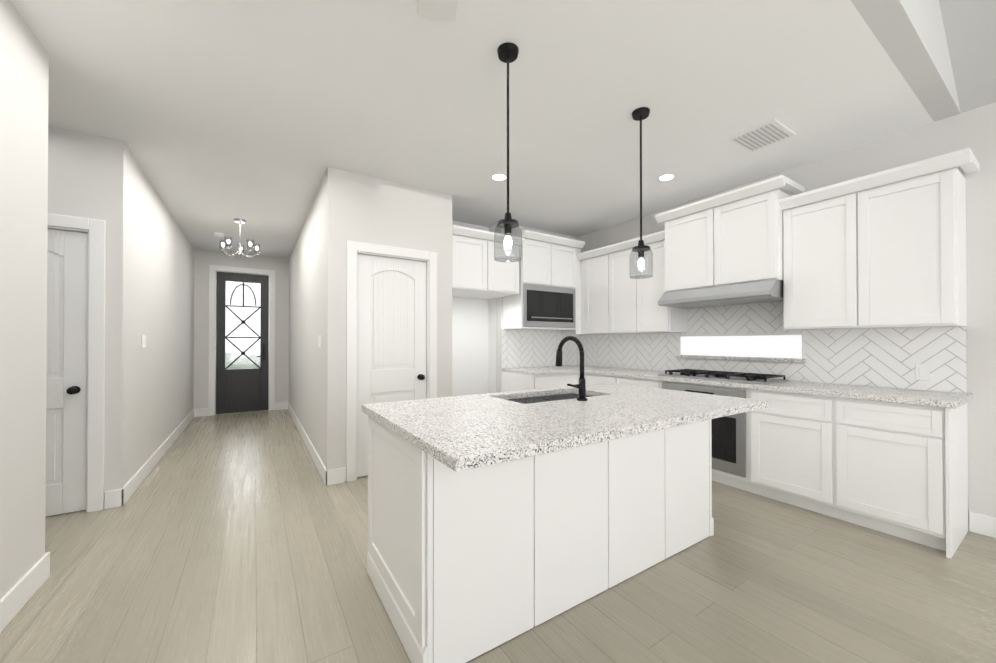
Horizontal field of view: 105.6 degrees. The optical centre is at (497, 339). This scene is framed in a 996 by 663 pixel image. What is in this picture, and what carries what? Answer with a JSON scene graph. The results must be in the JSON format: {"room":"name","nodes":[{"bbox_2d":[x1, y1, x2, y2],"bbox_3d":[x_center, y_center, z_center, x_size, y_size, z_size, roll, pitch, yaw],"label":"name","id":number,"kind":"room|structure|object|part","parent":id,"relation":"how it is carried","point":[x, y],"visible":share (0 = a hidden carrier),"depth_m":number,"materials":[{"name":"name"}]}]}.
{"room":"kitchen","nodes":[
{"label":"kitchen","id":0,"kind":"room"},
{"bbox_2d":[0,0,48,598],"bbox_3d":[-0.663,-0.959,-0.808,0.120,4.444,6.690,0,0,-33],"label":"wall","id":1,"kind":"structure","parent":0,"point":[24,69],"depth_m":1.82,"materials":[{"name":"white paint"}]},
{"bbox_2d":[0,552,49,632],"bbox_3d":[-0.622,1.196,-0.787,0.045,0.135,6.705,0,0,-33],"label":"baseboard","id":2,"kind":"structure","parent":1,"relation":"attached to","point":[17,596],"depth_m":1.81,"materials":[{"name":"white wood"}]},
{"bbox_2d":[48,126,101,229],"bbox_3d":[-3.966,-0.128,2.311,2.210,2.820,0.120,0,0,-33],"label":"wall","id":3,"kind":"structure","parent":0,"point":[74,172],"depth_m":2.79,"materials":[{"name":"white paint"}]},
{"bbox_2d":[45,229,87,516],"bbox_3d":[-3.377,0.238,2.623,0.730,2.076,0.118,0,0,-33],"label":"room door","id":4,"kind":"structure","parent":3,"relation":"in","point":[66,359],"depth_m":2.78,"materials":[{"name":"white wood"}]},
{"bbox_3d":[-3.116,0.375,2.770,0.060,0.060,0.083,0,0,-33],"label":"knob","id":5,"kind":"part","parent":4,"relation":"part of","materials":[{"name":"black metal"}]},
{"bbox_2d":[47,213,105,512],"bbox_3d":[-3.401,0.192,2.661,0.930,2.185,0.140,0,0,-33],"label":"door frame","id":6,"kind":"structure","parent":3,"relation":"attached to","point":[95,229],"depth_m":2.83,"materials":[{"name":"white wood"}]},
{"bbox_2d":[101,137,193,507],"bbox_3d":[-4.064,-0.114,4.615,0.120,2.820,4.100,0,0,-33],"label":"wall","id":7,"kind":"structure","parent":0,"point":[149,294],"depth_m":3.38,"materials":[{"name":"white paint"}]},
{"bbox_2d":[141,335,145,347],"bbox_3d":[-3.251,0.019,3.472,0.008,0.116,0.140,0,0,-33],"label":"light switch","id":8,"kind":"object","parent":7,"relation":"attached to","point":[143,341],"visible":1,"depth_m":3.44,"materials":[{"name":"white plastic"}]},
{"bbox_2d":[112,409,195,507],"bbox_3d":[-4.012,1.229,4.631,0.035,0.135,4.115,0,0,-33],"label":"baseboard","id":9,"kind":"structure","parent":7,"relation":"attached to","point":[120,497],"depth_m":3.53,"materials":[{"name":"white wood"}]},
{"bbox_2d":[193,250,288,408],"bbox_3d":[-4.566,-0.100,6.801,1.643,2.820,0.120,0,0,-33],"label":"wall","id":10,"kind":"structure","parent":0,"point":[203,260],"depth_m":6.63,"materials":[{"name":"white paint"}]},
{"bbox_2d":[208,265,274,415],"bbox_3d":[-4.571,0.017,6.785,0.980,2.585,0.140,0,0,-33],"label":"door frame","id":11,"kind":"structure","parent":10,"relation":"attached to","point":[213,269],"depth_m":6.56,"materials":[{"name":"white wood"}]},
{"bbox_2d":[216,272,268,413],"bbox_3d":[-4.572,0.064,6.786,0.780,2.476,0.057,0,0,-33],"label":"front door","id":12,"kind":"structure","parent":10,"relation":"in","point":[242,390],"depth_m":6.74,"materials":[{"name":"black wood"}]},
{"bbox_2d":[225,282,260,368],"bbox_3d":[-4.567,-0.243,6.781,0.536,1.562,0.067,0,0,-33],"label":"iron","id":13,"kind":"object","parent":12,"relation":"attached to","point":[242,322],"visible":1,"depth_m":6.77,"materials":[{"name":"black"}]},
{"bbox_2d":[225,281,265,368],"bbox_3d":[-4.520,-0.247,6.782,0.600,1.554,0.086,0,0,-33],"label":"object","id":14,"kind":"structure","parent":12,"relation":"attached to","point":[263,349],"depth_m":6.80,"materials":[{"name":"clear glass"}]},
{"bbox_3d":[-4.315,0.240,6.895,0.130,0.300,0.060,0,0,-33],"label":"handle","id":15,"kind":"part","parent":14,"relation":"part of","materials":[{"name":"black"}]},
{"bbox_2d":[289,173,325,464],"bbox_3d":[-2.708,-0.109,5.322,0.120,2.820,4.380,0,0,-33],"label":"wall","id":16,"kind":"structure","parent":0,"point":[307,293],"depth_m":4.39,"materials":[{"name":"white paint"}]},
{"bbox_2d":[288,402,331,485],"bbox_3d":[-2.728,1.233,5.221,0.015,0.135,4.515,0,0,-33],"label":"baseboard","id":17,"kind":"structure","parent":16,"relation":"attached to","point":[326,475],"depth_m":4.01,"materials":[{"name":"white wood"}]},
{"bbox_2d":[325,167,451,469],"bbox_3d":[-1.028,-0.119,3.727,1.217,2.820,0.120,0,0,-33],"label":"wall","id":18,"kind":"structure","parent":0,"point":[366,209],"depth_m":3.53,"materials":[{"name":"white paint"}]},
{"bbox_2d":[357,254,425,476],"bbox_3d":[-1.009,0.245,3.673,0.680,2.076,0.118,0,0,-33],"label":"pantry door","id":19,"kind":"structure","parent":18,"relation":"in","point":[391,354],"depth_m":3.67,"materials":[{"name":"white wood"}]},
{"bbox_3d":[-0.768,0.382,3.807,0.060,0.060,0.083,0,0,-33],"label":"knob","id":20,"kind":"part","parent":19,"relation":"part of","materials":[{"name":"black metal"}]},
{"bbox_2d":[346,240,436,481],"bbox_3d":[-1.032,0.198,3.711,0.880,2.185,0.140,0,0,-33],"label":"door frame","id":21,"kind":"structure","parent":18,"relation":"attached to","point":[362,248],"depth_m":3.47,"materials":[{"name":"white wood"}]},
{"bbox_2d":[452,232,495,297],"bbox_3d":[-0.475,-0.835,4.479,0.516,0.580,0.715,0,0,-33],"label":"upper cabinet","id":22,"kind":"object","parent":18,"relation":"attached to","point":[473,261],"depth_m":4.20,"materials":[{"name":"white wood"}]},
{"bbox_2d":[11,0,933,258],"bbox_3d":[-1.983,-1.567,3.978,7.340,0.080,7.680,0,0,-33],"label":"ceiling","id":23,"kind":"structure","parent":0,"point":[260,117],"depth_m":2.41,"materials":[{"name":"paint"}]},
{"bbox_2d":[213,232,223,236],"bbox_3d":[-4.012,-1.501,5.430,0.136,0.034,0.136,0,0,-33],"label":"smoke detector","id":24,"kind":"object","parent":23,"relation":"attached to","point":[217,234],"visible":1,"depth_m":5.41,"materials":[{"name":"white plastic"}]},
{"bbox_2d":[219,218,260,257],"bbox_3d":[-3.298,-1.289,4.838,0.445,0.464,0.429,0,0,-33],"label":"chandelier","id":25,"kind":"object","parent":23,"relation":"hanging from","point":[239,247],"visible":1,"depth_m":4.80,"materials":[{"name":"silver metal"}]},
{"bbox_2d":[417,0,457,20],"bbox_3d":[-0.274,-1.535,1.712,0.180,0.012,0.180,0,0,-13],"label":"smoke detector","id":26,"kind":"object","parent":23,"relation":"attached to","point":[445,9],"visible":1,"depth_m":1.75,"materials":[{"name":"white"}]},
{"bbox_2d":[490,173,506,180],"bbox_3d":[0.011,-1.526,3.561,0.170,0.008,0.170,0,0,-33],"label":"recessed light","id":27,"kind":"object","parent":23,"relation":"in","point":[498,177],"visible":0.96,"depth_m":3.56,"materials":[{"name":"white plastic"}]},
{"bbox_2d":[494,42,521,261],"bbox_3d":[0.053,-0.981,2.014,0.148,1.116,0.148,0,0,-33],"label":"pendant light","id":28,"kind":"object","parent":23,"relation":"hanging from","point":[507,52],"visible":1,"depth_m":2.01,"materials":[{"name":"black"}]},
{"bbox_3d":[0.053,-0.514,2.011,0.148,0.182,0.148,0,0,-33],"label":"lamp shade","id":29,"kind":"part","parent":28,"relation":"part of","materials":[{"name":"clear glass"}]},
{"bbox_3d":[0.053,-1.049,2.015,0.118,0.980,0.118,0,0,-33],"label":"cord","id":30,"kind":"part","parent":28,"relation":"part of","materials":[{"name":"black plastic"}]},
{"bbox_3d":[0.053,-0.514,2.011,0.042,0.071,0.041,0,0,-33],"label":"bulb","id":31,"kind":"part","parent":28,"relation":"part of","materials":[{"name":"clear glass"}]},
{"bbox_2d":[630,107,652,278],"bbox_3d":[0.966,-0.978,2.555,0.148,1.116,0.148,0,0,-33],"label":"pendant light","id":32,"kind":"object","parent":23,"relation":"hanging from","point":[640,114],"visible":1,"depth_m":2.55,"materials":[{"name":"black"}]},
{"bbox_3d":[0.966,-1.046,2.555,0.118,0.980,0.118,0,0,-33],"label":"cord","id":33,"kind":"part","parent":32,"relation":"part of","materials":[{"name":"black plastic"}]},
{"bbox_3d":[0.966,-0.511,2.552,0.042,0.071,0.041,0,0,-33],"label":"bulb","id":34,"kind":"part","parent":32,"relation":"part of","materials":[{"name":"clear glass"}]},
{"bbox_3d":[0.966,-0.511,2.552,0.148,0.182,0.148,0,0,-33],"label":"lamp shade","id":35,"kind":"part","parent":32,"relation":"part of","materials":[{"name":"clear glass"}]},
{"bbox_2d":[657,173,675,180],"bbox_3d":[1.589,-1.526,3.566,0.170,0.008,0.170,0,0,-33],"label":"recessed light","id":36,"kind":"object","parent":23,"relation":"in","point":[667,177],"visible":1,"depth_m":3.56,"materials":[{"name":"white plastic"}]},
{"bbox_2d":[729,119,795,151],"bbox_3d":[1.991,-1.526,2.850,0.360,0.016,0.300,0,0,-33],"label":"ceiling vent","id":37,"kind":"object","parent":23,"relation":"in","point":[768,133],"visible":0.96,"depth_m":2.83,"materials":[{"name":"white metal"}]},
{"bbox_2d":[452,220,495,395],"bbox_3d":[-0.387,-0.113,4.658,1.110,2.820,0.750,0,0,-33],"label":"wall","id":38,"kind":"structure","parent":0,"point":[473,346],"depth_m":5.00,"materials":[{"name":"white paint"}]},
{"bbox_2d":[468,240,519,299],"bbox_3d":[-0.147,-0.834,4.691,0.517,0.580,0.715,0,0,-33],"label":"upper cabinet","id":39,"kind":"object","parent":38,"relation":"attached to","point":[507,273],"depth_m":4.46,"materials":[{"name":"white wood"}]},
{"bbox_2d":[512,236,555,287],"bbox_3d":[0.397,-0.948,4.864,0.515,0.550,0.417,0,0,-33],"label":"upper cabinet","id":40,"kind":"object","parent":38,"relation":"attached to","point":[538,259],"depth_m":4.69,"materials":[{"name":"white wood"}]},
{"bbox_2d":[0,402,995,662],"bbox_3d":[-1.235,1.315,2.800,7.340,0.060,13.400,0,0,-33],"label":"floor","id":41,"kind":"structure","parent":0,"point":[230,538],"depth_m":1.95,"materials":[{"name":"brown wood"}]},
{"bbox_2d":[364,412,713,662],"bbox_3d":[0.342,0.842,2.285,2.006,0.880,0.837,0,0,-33],"label":"kitchen island","id":42,"kind":"object","parent":41,"relation":"on","point":[496,519],"depth_m":1.70,"materials":[{"name":"white wood"}]},
{"bbox_2d":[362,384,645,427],"bbox_3d":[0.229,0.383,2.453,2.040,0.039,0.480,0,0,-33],"label":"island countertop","id":43,"kind":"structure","parent":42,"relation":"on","point":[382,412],"depth_m":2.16,"materials":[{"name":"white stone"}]},
{"bbox_2d":[555,340,589,399],"bbox_3d":[0.412,0.181,2.306,0.148,0.364,0.258,0,0,-33],"label":"faucet","id":44,"kind":"object","parent":43,"relation":"on","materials":[{"name":"black metal"}]},
{"bbox_2d":[386,388,767,475],"bbox_3d":[0.546,0.380,1.961,2.040,0.039,0.690,0,0,-33],"label":"island countertop","id":45,"kind":"structure","parent":42,"relation":"on","point":[469,439],"depth_m":1.64,"materials":[{"name":"white stone"}]},
{"bbox_2d":[502,392,593,403],"bbox_3d":[0.355,0.497,2.479,0.764,0.213,0.414,0,0,-33],"label":"sink","id":46,"kind":"object","parent":45,"relation":"in","point":[541,395],"depth_m":2.68,"materials":[{"name":"grey metal"}]},
{"bbox_2d":[501,369,579,391],"bbox_3d":[0.555,0.857,4.782,0.766,0.880,0.708,0,0,-33],"label":"base cabinet","id":47,"kind":"object","parent":41,"relation":"on","point":[509,381],"depth_m":4.54,"materials":[{"name":"white wood"}]},
{"bbox_2d":[505,365,608,372],"bbox_3d":[0.794,0.399,4.956,1.354,0.040,0.679,0,0,-33],"label":"countertop","id":48,"kind":"structure","parent":47,"relation":"on","point":[571,368],"depth_m":4.72,"materials":[{"name":"white stone"}]},
{"bbox_2d":[584,373,620,384],"bbox_3d":[1.426,0.856,4.618,0.656,0.880,0.650,0,0,-33],"label":"base cabinet","id":49,"kind":"object","parent":41,"relation":"on","point":[591,378],"depth_m":4.44,"materials":[{"name":"white wood"}]},
{"bbox_2d":[621,377,656,387],"bbox_3d":[1.709,0.854,4.213,0.618,0.880,0.620,0,0,-33],"label":"base cabinet","id":50,"kind":"object","parent":41,"relation":"on","point":[637,381],"depth_m":3.98,"materials":[{"name":"white wood"}]},
{"bbox_2d":[657,377,744,489],"bbox_3d":[2.095,0.850,3.615,0.618,0.880,0.802,0,0,-33],"label":"base cabinet","id":51,"kind":"object","parent":41,"relation":"on","point":[727,432],"depth_m":3.27,"materials":[{"name":"white wood"}]},
{"bbox_2d":[662,382,745,477],"bbox_3d":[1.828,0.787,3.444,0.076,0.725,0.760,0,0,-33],"label":"oven","id":52,"kind":"object","parent":51,"relation":"in","point":[728,433],"depth_m":3.25,"materials":[{"name":"silver metal"}]},
{"bbox_2d":[745,389,816,511],"bbox_3d":[2.479,0.847,3.018,0.618,0.880,0.618,0,0,-33],"label":"base cabinet","id":53,"kind":"object","parent":41,"relation":"on","point":[781,437],"depth_m":2.92,"materials":[{"name":"white wood"}]},
{"bbox_2d":[817,393,969,558],"bbox_3d":[2.733,0.844,2.623,0.618,0.880,0.599,0,0,-33],"label":"base cabinet","id":54,"kind":"object","parent":41,"relation":"on","point":[892,461],"depth_m":2.43,"materials":[{"name":"white wood"}]},
{"bbox_2d":[584,369,972,408],"bbox_3d":[2.094,0.390,3.609,0.628,0.040,2.995,0,0,-33],"label":"countertop","id":55,"kind":"structure","parent":54,"relation":"on","point":[926,397],"depth_m":2.87,"materials":[{"name":"white stone"}]},
{"bbox_2d":[658,369,789,383],"bbox_3d":[2.102,0.344,3.599,0.490,0.052,0.960,0,0,-33],"label":"cooktop","id":56,"kind":"object","parent":55,"relation":"in","point":[738,377],"depth_m":3.45,"materials":[{"name":"black metal"}]},
{"bbox_2d":[496,224,576,392],"bbox_3d":[0.576,-0.109,5.296,1.360,2.820,0.120,0,0,-33],"label":"wall","id":57,"kind":"structure","parent":0,"point":[499,311],"depth_m":4.95,"materials":[{"name":"white paint"}]},
{"bbox_2d":[501,284,579,327],"bbox_3d":[0.560,-0.448,4.968,0.905,0.588,0.414,0,0,-33],"label":"upper cabinet","id":58,"kind":"object","parent":57,"relation":"attached to","point":[535,307],"depth_m":4.76,"materials":[{"name":"white wood"}]},
{"bbox_2d":[556,244,579,287],"bbox_3d":[0.724,-0.946,5.075,0.516,0.550,0.417,0,0,-33],"label":"upper cabinet","id":59,"kind":"object","parent":57,"relation":"attached to","point":[567,258],"depth_m":4.96,"materials":[{"name":"white wood"}]},
{"bbox_2d":[577,102,995,530],"bbox_3d":[3.297,-0.127,2.439,0.120,2.820,7.870,0,0,-33],"label":"wall","id":60,"kind":"structure","parent":0,"point":[974,130],"depth_m":2.53,"materials":[{"name":"white paint"}]},
{"bbox_2d":[560,328,567,335],"bbox_3d":[1.092,-0.563,5.448,0.328,0.989,0.184,0,0,-33],"label":"upper cabinet","id":61,"kind":"object","parent":60,"relation":"attached to","point":[563,331],"depth_m":5.38,"materials":[{"name":"white wood"}]},
{"bbox_2d":[568,328,579,335],"bbox_3d":[1.199,-0.564,5.282,0.328,0.989,0.212,0,0,-33],"label":"upper cabinet","id":62,"kind":"object","parent":60,"relation":"attached to","point":[571,331],"depth_m":5.21,"materials":[{"name":"white wood"}]},
{"bbox_2d":[580,256,587,335],"bbox_3d":[1.306,-0.566,5.098,0.347,0.989,0.212,0,0,-33],"label":"upper cabinet","id":63,"kind":"object","parent":60,"relation":"attached to","point":[584,263],"depth_m":5.06,"materials":[{"name":"white wood"}]},
{"bbox_2d":[588,252,603,335],"bbox_3d":[1.421,-0.567,4.920,0.347,0.989,0.335,0,0,-33],"label":"upper cabinet","id":64,"kind":"object","parent":60,"relation":"attached to","point":[596,264],"depth_m":4.86,"materials":[{"name":"white wood"}]},
{"bbox_2d":[604,252,615,335],"bbox_3d":[1.535,-0.568,4.742,0.347,0.989,0.213,0,0,-33],"label":"upper cabinet","id":65,"kind":"object","parent":60,"relation":"attached to","point":[609,259],"depth_m":4.67,"materials":[{"name":"white wood"}]},
{"bbox_2d":[616,248,627,335],"bbox_3d":[1.661,-0.569,4.546,0.347,0.989,0.252,0,0,-33],"label":"upper cabinet","id":66,"kind":"object","parent":60,"relation":"attached to","point":[621,256],"depth_m":4.52,"materials":[{"name":"white wood"}]},
{"bbox_2d":[628,244,659,335],"bbox_3d":[1.761,-0.570,4.392,0.347,0.989,0.230,0,0,-33],"label":"upper cabinet","id":67,"kind":"object","parent":60,"relation":"attached to","point":[637,288],"depth_m":4.35,"materials":[{"name":"white wood"}]},
{"bbox_2d":[648,240,687,335],"bbox_3d":[1.888,-0.571,4.194,0.347,0.989,0.242,0,0,-33],"label":"upper cabinet","id":68,"kind":"object","parent":60,"relation":"attached to","point":[667,315],"depth_m":4.12,"materials":[{"name":"white wood"}]},
{"bbox_2d":[660,184,799,295],"bbox_3d":[2.192,-0.860,3.641,0.438,0.740,1.019,0,0,-33],"label":"upper cabinet","id":69,"kind":"object","parent":60,"relation":"attached to","point":[738,246],"depth_m":3.42,"materials":[{"name":"white wood"}]},
{"bbox_2d":[658,279,782,307],"bbox_3d":[2.142,-0.417,3.606,0.540,0.144,1.010,0,0,-33],"label":"hood","id":70,"kind":"object","parent":69,"relation":"attached to","point":[752,292],"depth_m":3.46,"materials":[{"name":"silver metal"}]},
{"bbox_2d":[676,333,805,362],"bbox_3d":[2.342,0.076,3.768,0.044,0.260,1.180,0,0,-33],"label":"window","id":71,"kind":"structure","parent":60,"relation":"attached to","point":[781,347],"depth_m":3.68,"materials":[{"name":"white"}]},
{"bbox_3d":[2.342,0.189,3.767,0.044,0.034,1.180,0,0,-33],"label":"sill","id":72,"kind":"part","parent":71,"relation":"part of","materials":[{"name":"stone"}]},
{"bbox_2d":[780,200,811,331],"bbox_3d":[2.566,-0.578,3.141,0.347,0.989,0.224,0,0,-33],"label":"upper cabinet","id":73,"kind":"object","parent":60,"relation":"attached to","point":[796,286],"depth_m":3.06,"materials":[{"name":"white wood"}]},
{"bbox_2d":[812,192,847,331],"bbox_3d":[2.691,-0.579,2.948,0.347,0.989,0.236,0,0,-33],"label":"upper cabinet","id":74,"kind":"object","parent":60,"relation":"attached to","point":[827,215],"depth_m":2.90,"materials":[{"name":"white wood"}]},
{"bbox_2d":[844,180,891,331],"bbox_3d":[2.790,-0.580,2.794,0.347,0.989,0.245,0,0,-33],"label":"upper cabinet","id":75,"kind":"object","parent":60,"relation":"attached to","point":[850,271],"depth_m":2.71,"materials":[{"name":"white wood"}]},
{"bbox_2d":[916,364,929,380],"bbox_3d":[3.037,0.235,2.704,0.008,0.116,0.070,0,0,-33],"label":"outlet","id":76,"kind":"object","parent":60,"relation":"attached to","point":[922,371],"visible":1,"depth_m":2.70,"materials":[{"name":"white plastic"}]},
{"bbox_2d":[888,164,967,327],"bbox_3d":[2.933,-0.581,2.572,0.347,0.989,0.282,0,0,-33],"label":"upper cabinet","id":77,"kind":"object","parent":60,"relation":"attached to","point":[927,267],"depth_m":2.48,"materials":[{"name":"white wood"}]},
{"bbox_2d":[969,511,995,537],"bbox_3d":[4.263,1.206,0.808,0.015,0.135,4.096,0,0,-33],"label":"baseboard","id":78,"kind":"structure","parent":60,"relation":"attached to","point":[979,523],"depth_m":2.48,"materials":[{"name":"white wood"}]},
{"bbox_2d":[851,0,960,121],"bbox_3d":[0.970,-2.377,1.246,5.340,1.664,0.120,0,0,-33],"label":"ceiling beam","id":79,"kind":"structure","parent":0,"point":[910,35],"depth_m":2.07,"materials":[{"name":"white paint"}]},
{"bbox_2d":[939,0,995,112],"bbox_3d":[2.118,-2.407,-0.536,5.340,1.704,4.120,0,0,-33],"label":"ceiling","id":80,"kind":"structure","parent":0,"point":[970,28],"depth_m":2.30,"materials":[{"name":"grey paint"}]},
{"label":"outside","id":81,"kind":"structure","parent":0,"visible":0},
{"bbox_2d":[225,281,268,401],"bbox_3d":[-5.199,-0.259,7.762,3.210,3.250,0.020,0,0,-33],"label":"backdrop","id":82,"kind":"structure","parent":81,"point":[232,318],"depth_m":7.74,"materials":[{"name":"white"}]}
]}

